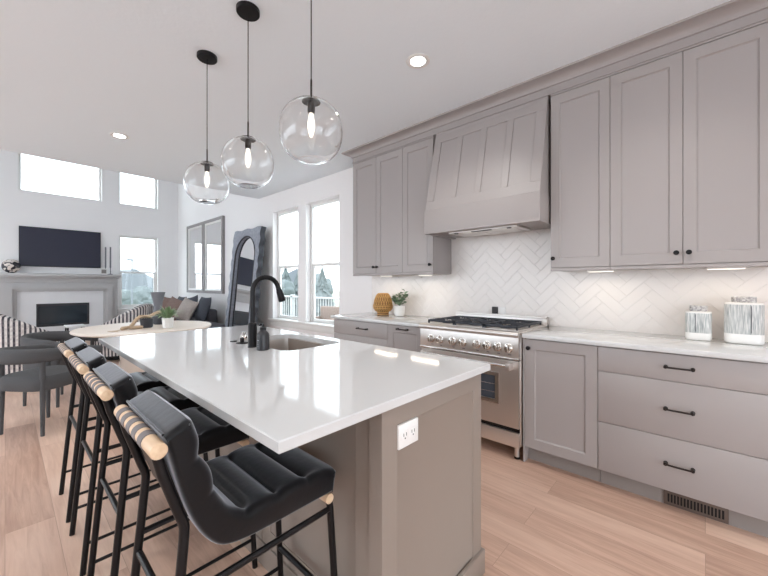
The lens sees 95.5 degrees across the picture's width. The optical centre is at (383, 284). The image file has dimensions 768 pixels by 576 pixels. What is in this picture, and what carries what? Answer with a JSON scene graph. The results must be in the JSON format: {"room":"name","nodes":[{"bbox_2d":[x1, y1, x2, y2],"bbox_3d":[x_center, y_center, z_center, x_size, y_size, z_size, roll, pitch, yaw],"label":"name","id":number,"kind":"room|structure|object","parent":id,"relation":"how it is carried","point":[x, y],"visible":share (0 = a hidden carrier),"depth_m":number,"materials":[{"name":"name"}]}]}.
{"room":"kitchen","nodes":[
{"label":"kitchen","id":0,"kind":"room"},
{"bbox_2d":[0,150,177,315],"bbox_3d":[-7.896,-1.338,6.808,0.180,5.200,6.920,0,0,43],"label":"wall","id":1,"kind":"structure","parent":0,"point":[112,219],"depth_m":8.10,"materials":[{"name":"white paint"}]},
{"bbox_2d":[18,153,100,200],"bbox_3d":[-7.114,-2.408,7.716,0.060,0.960,1.345,0,0,43],"label":"window","id":2,"kind":"structure","parent":1,"relation":"in","point":[19,154],"depth_m":7.57,"materials":[{"name":"white paint"}]},
{"bbox_2d":[19,226,100,267],"bbox_3d":[-7.006,-0.789,7.600,0.048,0.822,1.310,0,0,43],"label":"television","id":3,"kind":"object","parent":1,"relation":"attached to","point":[38,246],"visible":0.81,"depth_m":7.54,"materials":[{"name":"black glass"}]},
{"bbox_2d":[118,308,131,312],"bbox_3d":[-6.095,0.631,8.678,0.135,0.102,0.910,0,0,43],"label":"trim","id":4,"kind":"structure","parent":1,"relation":"attached to","point":[120,310],"depth_m":8.41,"materials":[{"name":"white paint"}]},
{"bbox_2d":[119,235,156,307],"bbox_3d":[-6.165,-0.303,8.746,0.060,1.770,0.805,0,0,43],"label":"window","id":5,"kind":"structure","parent":1,"relation":"in","point":[154,273],"depth_m":8.72,"materials":[{"name":"white paint"}]},
{"bbox_2d":[119,172,156,208],"bbox_3d":[-6.168,-2.408,8.743,0.060,0.960,0.813,0,0,43],"label":"window","id":6,"kind":"structure","parent":1,"relation":"in","point":[155,180],"depth_m":9.00,"materials":[{"name":"white paint"}]},
{"bbox_2d":[178,167,371,337],"bbox_3d":[-0.448,-1.338,4.762,13.910,5.200,0.160,0,0,43],"label":"wall","id":7,"kind":"structure","parent":0,"point":[241,213],"depth_m":5.83,"materials":[{"name":"white paint"}]},
{"bbox_2d":[187,222,202,292],"bbox_3d":[-4.515,-0.622,8.361,1.050,1.632,0.054,0,0,43],"label":"wall mirror","id":8,"kind":"object","parent":7,"relation":"attached to","point":[194,232],"visible":0.87,"depth_m":8.38,"materials":[{"name":"grey mirror"}]},
{"bbox_2d":[190,227,201,288],"bbox_3d":[-4.508,-0.622,8.369,0.850,1.452,0.006,0,0,43],"label":"mirror glass","id":9,"kind":"object","parent":8,"relation":"attached to","point":[195,232],"depth_m":8.34,"materials":[{"name":"white"}]},
{"bbox_2d":[203,215,224,293],"bbox_3d":[-3.735,-0.622,7.643,1.050,1.632,0.054,0,0,43],"label":"wall mirror","id":10,"kind":"object","parent":7,"relation":"attached to","point":[213,229],"visible":1,"depth_m":7.62,"materials":[{"name":"grey mirror"}]},
{"bbox_2d":[206,221,220,288],"bbox_3d":[-3.728,-0.622,7.651,0.850,1.452,0.006,0,0,43],"label":"mirror glass","id":11,"kind":"object","parent":10,"relation":"attached to","point":[213,228],"depth_m":7.66,"materials":[{"name":"white"}]},
{"bbox_2d":[278,208,297,319],"bbox_3d":[-1.552,-0.313,5.827,0.755,1.850,0.060,0,0,43],"label":"window","id":12,"kind":"structure","parent":7,"relation":"in","point":[280,267],"depth_m":6.04,"materials":[{"name":"white paint"}]},
{"bbox_2d":[268,318,333,334],"bbox_3d":[-1.250,0.637,5.419,1.940,0.120,0.130,0,0,43],"label":"trim","id":13,"kind":"structure","parent":7,"relation":"attached to","point":[309,326],"depth_m":5.33,"materials":[{"name":"white paint"}]},
{"bbox_2d":[311,197,338,324],"bbox_3d":[-0.829,-0.313,5.161,0.781,1.850,0.060,0,0,43],"label":"window","id":14,"kind":"structure","parent":7,"relation":"in","point":[313,265],"depth_m":5.37,"materials":[{"name":"white paint"}]},
{"bbox_2d":[353,146,403,275],"bbox_3d":[0.013,-0.765,3.970,0.759,1.330,0.357,0,0,43],"label":"upper cabinet","id":15,"kind":"object","parent":7,"relation":"attached to","point":[378,179],"visible":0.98,"depth_m":3.85,"materials":[{"name":"grey paint"}]},
{"bbox_2d":[403,136,450,274],"bbox_3d":[0.432,-0.765,3.584,0.379,1.330,0.357,0,0,43],"label":"upper cabinet","id":16,"kind":"object","parent":7,"relation":"attached to","point":[423,253],"visible":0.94,"depth_m":3.48,"materials":[{"name":"grey paint"}]},
{"bbox_2d":[424,96,550,238],"bbox_3d":[0.917,-0.939,3.037,1.020,0.980,0.510,0,0,43],"label":"range hood","id":17,"kind":"object","parent":7,"relation":"attached to","point":[490,175],"visible":0.96,"depth_m":2.83,"materials":[{"name":"grey paint"}]},
{"bbox_2d":[342,0,767,163],"bbox_3d":[0.911,-1.492,3.109,3.441,0.123,0.432,0,0,43],"label":"trim","id":18,"kind":"structure","parent":7,"relation":"attached to","point":[732,15],"depth_m":2.42,"materials":[{"name":"grey paint"}]},
{"bbox_2d":[372,228,767,341],"bbox_3d":[1.085,-0.169,3.237,3.360,1.038,0.007,0,0,43],"label":"wall tile","id":19,"kind":"structure","parent":7,"relation":"attached to","point":[512,271],"depth_m":2.90,"materials":[{"name":"white tile"}]},
{"bbox_2d":[492,307,505,313],"bbox_3d":[1.066,0.242,3.239,0.130,0.069,0.016,0,0,43],"label":"wall outlet","id":20,"kind":"object","parent":19,"relation":"attached to","point":[497,310],"visible":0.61,"depth_m":3.23,"materials":[{"name":"white plastic"}]},
{"bbox_2d":[551,74,610,271],"bbox_3d":[1.494,-0.765,2.607,0.380,1.330,0.357,0,0,43],"label":"upper cabinet","id":21,"kind":"object","parent":7,"relation":"attached to","point":[580,114],"visible":0.98,"depth_m":2.49,"materials":[{"name":"grey paint"}]},
{"bbox_2d":[587,270,614,271],"bbox_3d":[1.573,-0.099,2.535,0.170,0.014,0.030,0,0,43],"label":"light","id":22,"kind":"object","parent":21,"relation":"attached to","point":[587,270],"visible":0.91,"depth_m":2.52,"materials":[{"name":"white plastic"}]},
{"bbox_2d":[610,19,767,269],"bbox_3d":[1.912,-0.765,2.221,0.755,1.330,0.357,0,0,43],"label":"upper cabinet","id":23,"kind":"object","parent":7,"relation":"attached to","point":[689,125],"visible":1,"depth_m":2.09,"materials":[{"name":"grey paint"}]},
{"bbox_2d":[706,267,745,269],"bbox_3d":[2.051,-0.099,2.094,0.170,0.014,0.030,0,0,43],"label":"light","id":24,"kind":"object","parent":23,"relation":"attached to","point":[708,268],"visible":0.76,"depth_m":2.09,"materials":[{"name":"white plastic"}]},
{"bbox_2d":[0,0,730,198],"bbox_3d":[-1.176,-2.845,0.620,9.370,2.585,6.920,0,0,43],"label":"ceiling","id":25,"kind":"structure","parent":0,"point":[74,74],"depth_m":2.48,"materials":[{"name":"white paint"}]},
{"bbox_2d":[109,132,128,138],"bbox_3d":[-2.762,-1.550,3.644,0.166,0.006,0.166,0,0,43],"label":"recessed light","id":26,"kind":"object","parent":25,"relation":"in","point":[114,134],"visible":1,"depth_m":3.63,"materials":[{"name":"white plastic"}]},
{"bbox_2d":[183,50,229,204],"bbox_3d":[-1.202,-1.054,2.371,0.280,0.997,0.280,0,0,43],"label":"pendant light","id":27,"kind":"object","parent":25,"relation":"hanging from","point":[205,182],"visible":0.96,"depth_m":2.28,"materials":[{"name":"clear glass"}]},
{"bbox_2d":[221,0,273,188],"bbox_3d":[-0.768,-1.054,1.971,0.280,0.997,0.280,0,0,43],"label":"pendant light","id":28,"kind":"object","parent":25,"relation":"hanging from","point":[247,162],"visible":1,"depth_m":1.89,"materials":[{"name":"clear glass"}]},
{"bbox_2d":[279,0,342,164],"bbox_3d":[-0.326,-1.054,1.565,0.280,0.997,0.280,0,0,43],"label":"pendant light","id":29,"kind":"object","parent":25,"relation":"hanging from","point":[310,127],"visible":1,"depth_m":1.46,"materials":[{"name":"clear glass"}]},
{"bbox_2d":[406,53,429,68],"bbox_3d":[0.236,-1.550,2.427,0.166,0.006,0.166,0,0,43],"label":"recessed light","id":30,"kind":"object","parent":25,"relation":"in","point":[418,60],"visible":1,"depth_m":2.42,"materials":[{"name":"white plastic"}]},
{"bbox_2d":[0,341,767,575],"bbox_3d":[-2.791,1.362,2.217,13.910,0.200,7.080,0,0,43],"label":"floor","id":31,"kind":"structure","parent":0,"point":[538,518],"depth_m":1.83,"materials":[{"name":"brown wood"}]},
{"bbox_2d":[0,314,58,374],"bbox_3d":[-5.104,0.797,4.829,0.949,0.930,0.847,0,0,15],"label":"armchair","id":32,"kind":"object","parent":31,"relation":"on","point":[11,329],"visible":0.34,"depth_m":4.52,"materials":[{"name":"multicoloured fabric"}]},
{"bbox_2d":[0,344,102,436],"bbox_3d":[-3.017,0.894,3.095,0.570,0.737,0.612,0,0,5],"label":"dining chair","id":33,"kind":"object","parent":31,"relation":"on","point":[46,377],"visible":0.8,"depth_m":2.90,"materials":[{"name":"grey fabric"}]},
{"bbox_2d":[20,331,98,407],"bbox_3d":[-3.540,0.894,3.798,0.612,0.737,0.570,0,0,6],"label":"dining chair","id":34,"kind":"object","parent":31,"relation":"on","point":[47,337],"visible":0.44,"depth_m":3.63,"materials":[{"name":"grey fabric"}]},
{"bbox_2d":[0,273,120,342],"bbox_3d":[-6.941,0.515,7.534,0.239,1.493,2.020,0,0,43],"label":"fireplace","id":35,"kind":"object","parent":31,"relation":"on","point":[46,301],"visible":0.85,"depth_m":7.50,"materials":[{"name":"grey paint"}]},
{"bbox_2d":[1,259,20,272],"bbox_3d":[-7.431,-0.369,6.958,0.248,0.276,0.276,0,0,43],"label":"decorative ball","id":36,"kind":"object","parent":35,"relation":"on","point":[9,265],"visible":1,"depth_m":6.89,"materials":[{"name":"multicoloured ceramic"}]},
{"bbox_2d":[0,273,120,278],"bbox_3d":[-6.941,-0.183,7.534,0.239,0.095,2.020,0,0,43],"label":"mantel shelf","id":37,"kind":"object","parent":35,"relation":"attached to","point":[2,275],"depth_m":7.37,"materials":[{"name":"grey paint"}]},
{"bbox_2d":[100,269,107,273],"bbox_3d":[-6.414,-0.297,7.993,0.015,0.132,0.130,0,0,43],"label":"picture frame","id":38,"kind":"object","parent":35,"relation":"on","point":[102,271],"visible":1,"depth_m":7.99,"materials":[{"name":"white plastic"}]},
{"bbox_2d":[64,324,85,341],"bbox_3d":[-6.131,1.034,6.923,0.400,0.455,0.300,0,0,43],"label":"coffee table","id":39,"kind":"object","parent":31,"relation":"on","point":[67,327],"visible":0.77,"depth_m":6.87,"materials":[{"name":"white wood"}]},
{"bbox_2d":[58,337,167,522],"bbox_3d":[-1.634,0.790,2.170,0.381,0.946,0.556,0,0,43],"label":"bar stool","id":40,"kind":"object","parent":31,"relation":"on","point":[144,381],"visible":0.31,"depth_m":2.07,"materials":[{"name":"black wood"}]},
{"bbox_2d":[65,337,167,391],"bbox_3d":[-1.629,0.500,2.176,0.370,0.365,0.509,0,0,43],"label":"cushion","id":41,"kind":"object","parent":40,"relation":"on","point":[144,381],"depth_m":2.11,"materials":[{"name":"black leather"}]},
{"bbox_2d":[94,303,152,359],"bbox_3d":[-4.509,0.797,6.058,0.847,0.930,0.949,0,0,-12],"label":"armchair","id":42,"kind":"object","parent":31,"relation":"on","point":[130,315],"visible":0.34,"depth_m":5.77,"materials":[{"name":"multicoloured fabric"}]},
{"bbox_2d":[68,347,207,575],"bbox_3d":[-1.264,0.790,1.830,0.381,0.946,0.556,0,0,43],"label":"bar stool","id":43,"kind":"object","parent":31,"relation":"on","point":[88,358],"visible":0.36,"depth_m":1.68,"materials":[{"name":"black wood"}]},
{"bbox_2d":[77,347,199,410],"bbox_3d":[-1.259,0.500,1.836,0.370,0.365,0.509,0,0,43],"label":"cushion","id":44,"kind":"object","parent":43,"relation":"on","point":[89,358],"depth_m":1.77,"materials":[{"name":"black leather"}]},
{"bbox_2d":[69,320,210,373],"bbox_3d":[-2.954,0.892,4.351,1.440,0.740,1.440,0,0,43],"label":"dining table","id":45,"kind":"object","parent":31,"relation":"on","point":[99,331],"visible":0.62,"depth_m":4.08,"materials":[{"name":"beige wood"}]},
{"bbox_2d":[107,311,162,331],"bbox_3d":[-2.916,0.430,4.244,0.162,0.182,0.847,0,0,6],"label":"bead garland","id":46,"kind":"object","parent":45,"relation":"on","point":[131,326],"visible":0.88,"depth_m":4.11,"materials":[{"name":"beige wood"}]},
{"bbox_2d":[140,318,152,327],"bbox_3d":[-2.882,0.469,4.237,0.136,0.104,0.136,0,0,43],"label":"bowl","id":47,"kind":"object","parent":45,"relation":"on","point":[147,322],"visible":0.88,"depth_m":4.19,"materials":[{"name":"black ceramic"}]},
{"bbox_2d":[150,292,164,317],"bbox_3d":[-3.169,0.314,4.892,0.180,0.414,0.180,0,0,43],"label":"vase","id":48,"kind":"object","parent":45,"relation":"on","point":[157,297],"visible":0.7,"depth_m":4.84,"materials":[{"name":"grey ceramic"}]},
{"bbox_2d":[153,314,163,324],"bbox_3d":[-2.947,0.454,4.624,0.200,0.134,0.200,0,0,43],"label":"bowl","id":49,"kind":"object","parent":45,"relation":"on","point":[157,321],"visible":0.39,"depth_m":4.53,"materials":[{"name":"black ceramic"}]},
{"bbox_2d":[152,306,182,327],"bbox_3d":[-2.586,0.385,4.177,0.362,0.273,0.387,0,0,-9],"label":"potted plant","id":50,"kind":"object","parent":45,"relation":"on","point":[167,321],"visible":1,"depth_m":4.15,"materials":[{"name":"green plant"}]},
{"bbox_2d":[83,361,257,575],"bbox_3d":[-0.889,0.790,1.485,0.381,0.946,0.556,0,0,43],"label":"bar stool","id":51,"kind":"object","parent":31,"relation":"on","point":[110,386],"visible":0.42,"depth_m":1.41,"materials":[{"name":"black leather"}]},
{"bbox_2d":[94,361,249,460],"bbox_3d":[-0.884,0.500,1.490,0.370,0.365,0.509,0,0,43],"label":"cushion","id":52,"kind":"object","parent":51,"relation":"on","point":[213,433],"depth_m":1.41,"materials":[{"name":"black leather"}]},
{"bbox_2d":[176,309,224,328],"bbox_3d":[-4.039,0.892,7.165,4.050,0.740,1.030,0,0,43],"label":"sofa","id":53,"kind":"object","parent":31,"relation":"on","point":[212,317],"visible":0.06,"depth_m":7.28,"materials":[{"name":"grey fabric"}]},
{"bbox_2d":[162,297,170,308],"bbox_3d":[-4.951,0.502,7.835,0.538,0.524,0.207,0,0,23],"label":"throw pillow","id":54,"kind":"object","parent":53,"relation":"on","point":[166,299],"visible":0.17,"depth_m":7.76,"materials":[{"name":"brown fabric"}]},
{"bbox_2d":[166,296,181,320],"bbox_3d":[-4.444,0.512,7.368,0.547,0.525,0.224,0,0,25],"label":"throw pillow","id":55,"kind":"object","parent":53,"relation":"on","point":[173,302],"visible":0.43,"depth_m":7.33,"materials":[{"name":"brown fabric"}]},
{"bbox_2d":[174,297,198,320],"bbox_3d":[-3.946,0.512,6.964,0.536,0.507,0.232,0,0,28],"label":"throw pillow","id":56,"kind":"object","parent":53,"relation":"on","point":[188,306],"visible":0.93,"depth_m":6.89,"materials":[{"name":"beige fabric"}]},
{"bbox_2d":[187,295,197,316],"bbox_3d":[-4.075,0.482,7.355,0.555,0.542,0.188,0,0,39],"label":"throw pillow","id":57,"kind":"object","parent":53,"relation":"on","point":[195,298],"visible":0.27,"depth_m":7.27,"materials":[{"name":"fabric"}]},
{"bbox_2d":[195,297,211,320],"bbox_3d":[-3.621,0.492,6.992,0.500,0.485,0.208,0,0,43],"label":"throw pillow","id":58,"kind":"object","parent":53,"relation":"on","point":[203,308],"visible":0.96,"depth_m":6.86,"materials":[{"name":"fabric"}]},
{"bbox_2d":[205,321,224,326],"bbox_3d":[-3.543,0.857,6.641,1.090,0.210,0.770,0,0,43],"label":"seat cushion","id":59,"kind":"object","parent":53,"relation":"on","point":[212,323],"depth_m":6.56,"materials":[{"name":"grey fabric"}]},
{"bbox_2d":[114,390,337,575],"bbox_3d":[-0.463,0.790,1.092,0.381,0.946,0.556,0,0,43],"label":"bar stool","id":60,"kind":"object","parent":31,"relation":"on","point":[234,496],"visible":0.96,"depth_m":0.98,"materials":[{"name":"black leather"}]},
{"bbox_2d":[225,226,266,326],"bbox_3d":[-2.484,0.128,6.160,1.036,2.243,0.324,0,0,43],"label":"floor mirror","id":61,"kind":"object","parent":31,"relation":"on","point":[248,244],"visible":0.6,"depth_m":6.18,"materials":[{"name":"wood"}]},
{"bbox_2d":[230,237,253,326],"bbox_3d":[-2.482,0.138,6.162,0.752,1.978,0.200,0,0,43],"label":"mirror glass","id":62,"kind":"object","parent":61,"relation":"attached to","point":[243,259],"depth_m":6.24,"materials":[{"name":"white"}]},
{"bbox_2d":[199,338,484,575],"bbox_3d":[-0.568,0.820,2.021,2.156,0.884,0.678,0,0,43],"label":"kitchen island","id":63,"kind":"object","parent":31,"relation":"on","point":[414,509],"visible":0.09,"depth_m":1.25,"materials":[{"name":"brown paint"}]},
{"bbox_2d":[98,325,489,453],"bbox_3d":[-0.691,0.363,1.898,2.197,0.030,1.036,0,0,43],"label":"island countertop","id":64,"kind":"structure","parent":63,"relation":"on","point":[285,401],"depth_m":1.32,"materials":[{"name":"white stone"}]},
{"bbox_2d":[236,338,247,343],"bbox_3d":[-0.841,0.332,2.069,0.068,0.033,0.068,0,0,43],"label":"soap dispenser","id":65,"kind":"object","parent":64,"relation":"on","point":[242,341],"visible":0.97,"depth_m":2.06,"materials":[{"name":"black metal"}]},
{"bbox_2d":[240,332,247,339],"bbox_3d":[-0.883,0.323,2.200,0.044,0.050,0.044,0,0,43],"label":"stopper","id":66,"kind":"object","parent":64,"relation":"on","point":[243,335],"visible":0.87,"depth_m":2.19,"materials":[{"name":"metal"}]},
{"bbox_2d":[256,323,269,350],"bbox_3d":[-0.645,0.277,1.861,0.066,0.142,0.067,0,0,43],"label":"soap bottle","id":67,"kind":"object","parent":64,"relation":"on","point":[262,337],"visible":1,"depth_m":1.84,"materials":[{"name":"grey ceramic"}]},
{"bbox_2d":[248,275,285,347],"bbox_3d":[-0.672,0.146,2.009,0.053,0.403,0.231,0,0,43],"label":"faucet","id":68,"kind":"object","parent":64,"relation":"on","point":[252,325],"visible":0.98,"depth_m":1.93,"materials":[{"name":"black metal"}]},
{"bbox_2d":[397,417,417,449],"bbox_3d":[0.080,0.488,1.146,0.014,0.078,0.102,0,0,43],"label":"wall outlet","id":69,"kind":"object","parent":63,"relation":"attached to","point":[407,432],"visible":1,"depth_m":1.14,"materials":[{"name":"white plastic"}]},
{"bbox_2d":[401,425,415,441],"bbox_3d":[0.082,0.488,1.144,0.002,0.032,0.076,0,0,43],"label":"socket","id":70,"kind":"object","parent":69,"relation":"attached to","point":[408,432],"depth_m":1.14,"materials":[{"name":"white plastic"}]},
{"bbox_2d":[334,319,387,346],"bbox_3d":[-0.068,0.820,3.850,0.812,0.884,0.644,0,0,43],"label":"base cabinet","id":71,"kind":"object","parent":31,"relation":"on","point":[372,333],"visible":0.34,"depth_m":3.60,"materials":[{"name":"grey paint"}]},
{"bbox_2d":[331,312,448,326],"bbox_3d":[0.077,0.363,3.728,1.262,0.030,0.634,0,0,43],"label":"countertop","id":72,"kind":"structure","parent":71,"relation":"on","point":[406,320],"depth_m":3.57,"materials":[{"name":"white stone"}]},
{"bbox_2d":[373,293,392,314],"bbox_3d":[-0.012,0.223,3.994,0.237,0.249,0.237,0,0,26],"label":"vase","id":73,"kind":"object","parent":72,"relation":"on","point":[382,304],"visible":0.98,"depth_m":3.92,"materials":[{"name":"wicker"}]},
{"bbox_2d":[391,289,408,315],"bbox_3d":[0.179,0.199,3.840,0.178,0.298,0.220,0,0,-19],"label":"potted plant","id":74,"kind":"object","parent":72,"relation":"on","point":[399,310],"visible":1,"depth_m":3.82,"materials":[{"name":"green plant"}]},
{"bbox_2d":[388,324,421,351],"bbox_3d":[0.383,0.820,3.435,0.410,0.884,0.644,0,0,43],"label":"base cabinet","id":75,"kind":"object","parent":31,"relation":"on","point":[399,336],"visible":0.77,"depth_m":3.23,"materials":[{"name":"grey paint"}]},
{"bbox_2d":[419,311,548,459],"bbox_3d":[0.829,0.766,2.965,0.866,0.992,0.695,0,0,43],"label":"gas range","id":76,"kind":"object","parent":31,"relation":"on","point":[496,340],"visible":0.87,"depth_m":2.63,"materials":[{"name":"silver metal"}]},
{"bbox_2d":[419,319,548,337],"bbox_3d":[0.841,0.358,2.979,0.866,0.040,0.658,0,0,43],"label":"cooktop","id":77,"kind":"object","parent":76,"relation":"in","point":[486,331],"depth_m":2.74,"materials":[{"name":"silver metal"}]},
{"bbox_2d":[523,338,600,481],"bbox_3d":[1.356,0.820,2.543,0.462,0.884,0.637,0,0,43],"label":"base cabinet","id":78,"kind":"object","parent":31,"relation":"on","point":[560,379],"visible":0.8,"depth_m":2.32,"materials":[{"name":"grey paint"}]},
{"bbox_2d":[598,346,767,537],"bbox_3d":[1.809,0.820,2.121,0.771,0.884,0.644,0,0,43],"label":"base cabinet","id":79,"kind":"object","parent":31,"relation":"on","point":[695,427],"visible":0.98,"depth_m":1.89,"materials":[{"name":"grey paint"}]},
{"bbox_2d":[522,326,767,362],"bbox_3d":[1.646,0.363,2.284,1.242,0.030,0.634,0,0,43],"label":"countertop","id":80,"kind":"structure","parent":79,"relation":"on","point":[715,348],"depth_m":2.10,"materials":[{"name":"white stone"}]},
{"bbox_2d":[685,305,711,340],"bbox_3d":[1.997,0.241,2.218,0.127,0.214,0.092,0,0,43],"label":"canister","id":81,"kind":"object","parent":80,"relation":"on","point":[698,320],"visible":1,"depth_m":2.19,"materials":[{"name":"white ceramic"}]},
{"bbox_2d":[724,296,764,344],"bbox_3d":[2.145,0.210,2.082,0.169,0.276,0.117,0,0,43],"label":"canister","id":82,"kind":"object","parent":80,"relation":"on","point":[744,318],"visible":1,"depth_m":2.04,"materials":[{"name":"white ceramic"}]},
{"bbox_2d":[664,490,728,523],"bbox_3d":[1.709,1.218,1.920,0.266,0.081,0.007,0,0,43],"label":"floor register","id":83,"kind":"object","parent":79,"relation":"attached to","point":[714,512],"visible":0.85,"depth_m":1.91,"materials":[{"name":"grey metal"}]},
{"label":"outside","id":84,"kind":"structure","parent":0,"visible":0},
{"bbox_3d":[-1.935,1.402,8.232,10.000,0.160,2.910,0,0,43],"label":"deck","id":85,"kind":"object","parent":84,"visible":0},
{"bbox_2d":[282,294,338,316],"bbox_3d":[-1.032,0.817,9.243,10.040,1.010,0.100,0,0,43],"label":"deck railing","id":86,"kind":"object","parent":85,"relation":"on","point":[292,297],"visible":0.06,"depth_m":10.84,"materials":[{"name":"grey wood"}]},
{"bbox_2d":[315,306,338,320],"bbox_3d":[-1.423,0.922,8.128,0.760,0.800,0.690,0,0,33],"label":"patio chair","id":87,"kind":"object","parent":85,"relation":"on","point":[326,312],"visible":0.1,"depth_m":8.36,"materials":[{"name":"beige fabric"}]},
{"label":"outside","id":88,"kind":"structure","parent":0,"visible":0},
{"bbox_2d":[332,291,338,306],"bbox_3d":[-2.912,4.012,70.651,220.000,0.300,220.000,0,0,43],"label":"ground","id":89,"kind":"structure","parent":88,"point":[335,293],"depth_m":122.52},
{"bbox_2d":[122,290,137,304],"bbox_3d":[-20.310,2.140,26.808,2.228,3.444,2.206,0,0,43],"label":"tree","id":90,"kind":"object","parent":89,"relation":"on","point":[126,294],"visible":0.14,"depth_m":26.38,"materials":[{"name":"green plant"}]},
{"bbox_2d":[127,259,132,303],"bbox_3d":[-14.997,1.172,20.620,0.140,5.380,0.319,0,0,43],"label":"street lamp","id":91,"kind":"object","parent":89,"relation":"on","point":[131,260],"visible":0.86,"depth_m":20.64,"materials":[{"name":"grey"}]},
{"bbox_2d":[120,269,152,289],"bbox_3d":[-36.686,0.882,48.735,8.600,5.960,12.600,0,0,33],"label":"house","id":92,"kind":"structure","parent":89,"relation":"on","point":[145,280],"depth_m":46.53,"materials":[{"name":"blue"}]},
{"bbox_2d":[133,285,152,303],"bbox_3d":[-25.395,1.962,37.395,4.319,3.799,4.401,0,0,43],"label":"tree","id":93,"kind":"object","parent":89,"relation":"on","point":[143,293],"visible":0.3,"depth_m":35.95,"materials":[{"name":"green plant"}]},
{"bbox_2d":[282,261,290,314],"bbox_3d":[-12.375,0.438,44.010,4.430,6.848,4.324,0,0,43],"label":"tree","id":94,"kind":"object","parent":89,"relation":"on","point":[285,275],"visible":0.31,"depth_m":43.84,"materials":[{"name":"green plant"}]},
{"bbox_2d":[282,279,296,313],"bbox_3d":[-8.506,1.693,28.449,2.746,4.339,2.270,0,0,-20],"label":"tree","id":95,"kind":"object","parent":89,"relation":"on","point":[288,287],"visible":0.2,"depth_m":27.91,"materials":[{"name":"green plant"}]},
{"bbox_2d":[285,271,297,316],"bbox_3d":[-8.104,0.866,33.292,3.475,5.992,3.465,0,0,5],"label":"tree","id":96,"kind":"object","parent":89,"relation":"on","point":[296,278],"visible":0.17,"depth_m":32.70,"materials":[{"name":"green plant"}]},
{"bbox_2d":[289,268,297,282],"bbox_3d":[-13.517,0.802,53.229,9.600,6.120,9.600,0,0,-17],"label":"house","id":97,"kind":"structure","parent":89,"relation":"on","point":[293,273],"depth_m":48.50,"materials":[{"name":"grey"}]},
{"bbox_2d":[315,273,330,281],"bbox_3d":[-8.308,1.205,44.310,4.228,5.314,3.463,0,0,43],"label":"tree","id":98,"kind":"object","parent":89,"relation":"on","point":[317,274],"visible":0.03,"depth_m":43.84,"materials":[{"name":"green plant"}]},
{"bbox_2d":[315,266,333,315],"bbox_3d":[-4.643,1.080,26.028,3.166,5.564,3.371,0,0,43],"label":"tree","id":99,"kind":"object","parent":89,"relation":"on","point":[322,289],"visible":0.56,"depth_m":25.64,"materials":[{"name":"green plant"}]},
{"bbox_2d":[315,281,333,294],"bbox_3d":[-7.078,1.703,36.133,3.744,4.318,2.811,0,0,-11],"label":"tree","id":100,"kind":"object","parent":89,"relation":"on","point":[329,284],"visible":0.02,"depth_m":36.18,"materials":[{"name":"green plant"}]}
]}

